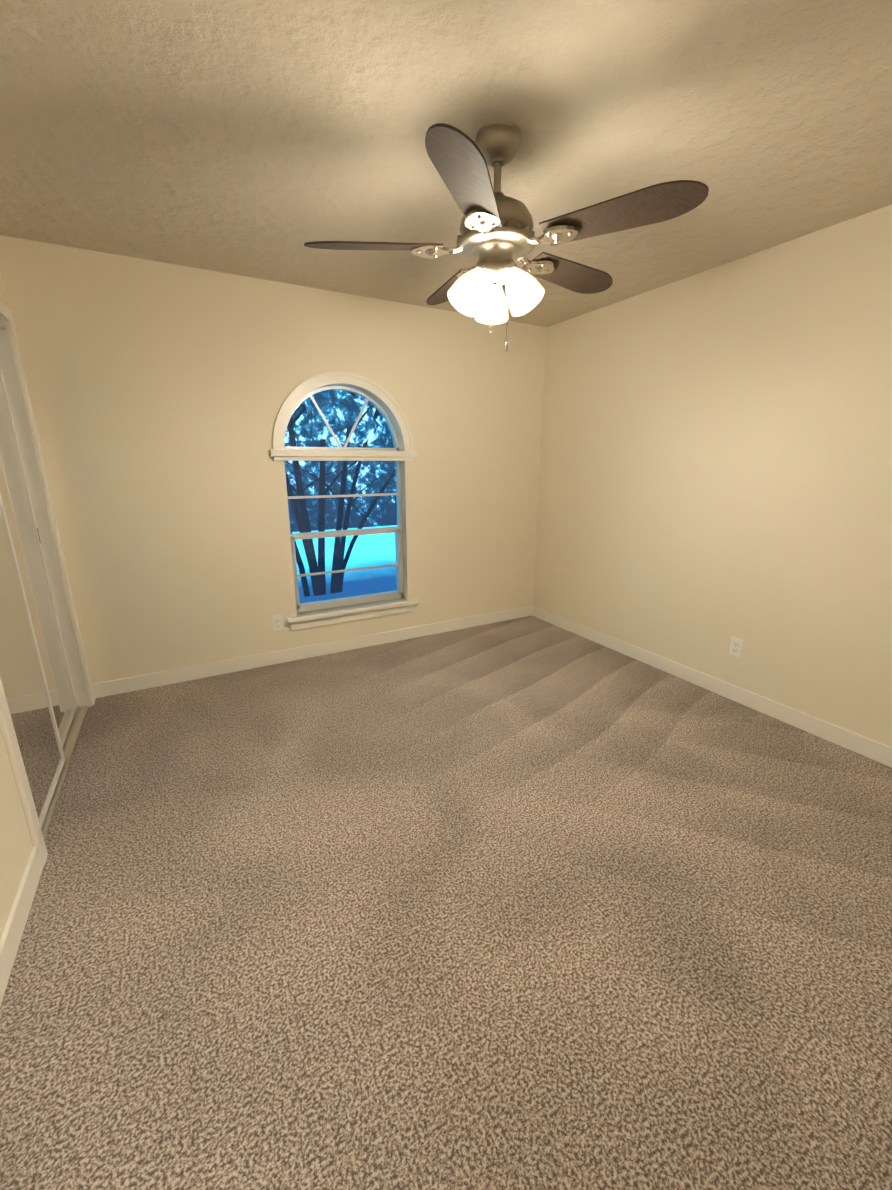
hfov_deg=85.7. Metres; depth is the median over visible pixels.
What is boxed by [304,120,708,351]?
fan
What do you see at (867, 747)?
baseboard
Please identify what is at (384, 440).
tree
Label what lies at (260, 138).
ceiling
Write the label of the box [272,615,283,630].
electrical outlet
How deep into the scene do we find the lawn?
8.16 m
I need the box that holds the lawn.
[293,525,396,602]
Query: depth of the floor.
1.45 m
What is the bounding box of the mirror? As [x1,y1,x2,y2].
[0,318,87,839]
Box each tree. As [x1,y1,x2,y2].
[285,392,395,596]
[304,390,381,447]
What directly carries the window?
in the wall at (159, 392)
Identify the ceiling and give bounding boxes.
[0,0,891,326]
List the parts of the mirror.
panel, panel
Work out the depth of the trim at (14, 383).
2.45 m
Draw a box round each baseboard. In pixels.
[0,846,42,1005]
[92,606,531,698]
[532,606,891,767]
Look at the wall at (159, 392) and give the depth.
3.01 m
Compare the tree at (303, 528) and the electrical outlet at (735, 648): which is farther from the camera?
the tree at (303, 528)
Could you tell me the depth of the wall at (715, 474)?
2.70 m
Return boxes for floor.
[0,616,891,1189]
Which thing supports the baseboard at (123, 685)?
attached to the wall at (159, 392)
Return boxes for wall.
[0,235,546,683]
[0,268,90,938]
[533,205,891,746]
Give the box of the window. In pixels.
[269,372,418,629]
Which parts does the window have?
window glass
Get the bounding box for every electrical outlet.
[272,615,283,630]
[729,637,742,657]
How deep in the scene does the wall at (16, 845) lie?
1.54 m
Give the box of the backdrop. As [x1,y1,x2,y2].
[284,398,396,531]
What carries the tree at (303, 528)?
on the lawn
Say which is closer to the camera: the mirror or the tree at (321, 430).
the mirror
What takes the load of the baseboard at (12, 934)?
attached to the wall at (16, 845)
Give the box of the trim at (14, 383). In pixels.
[0,301,94,865]

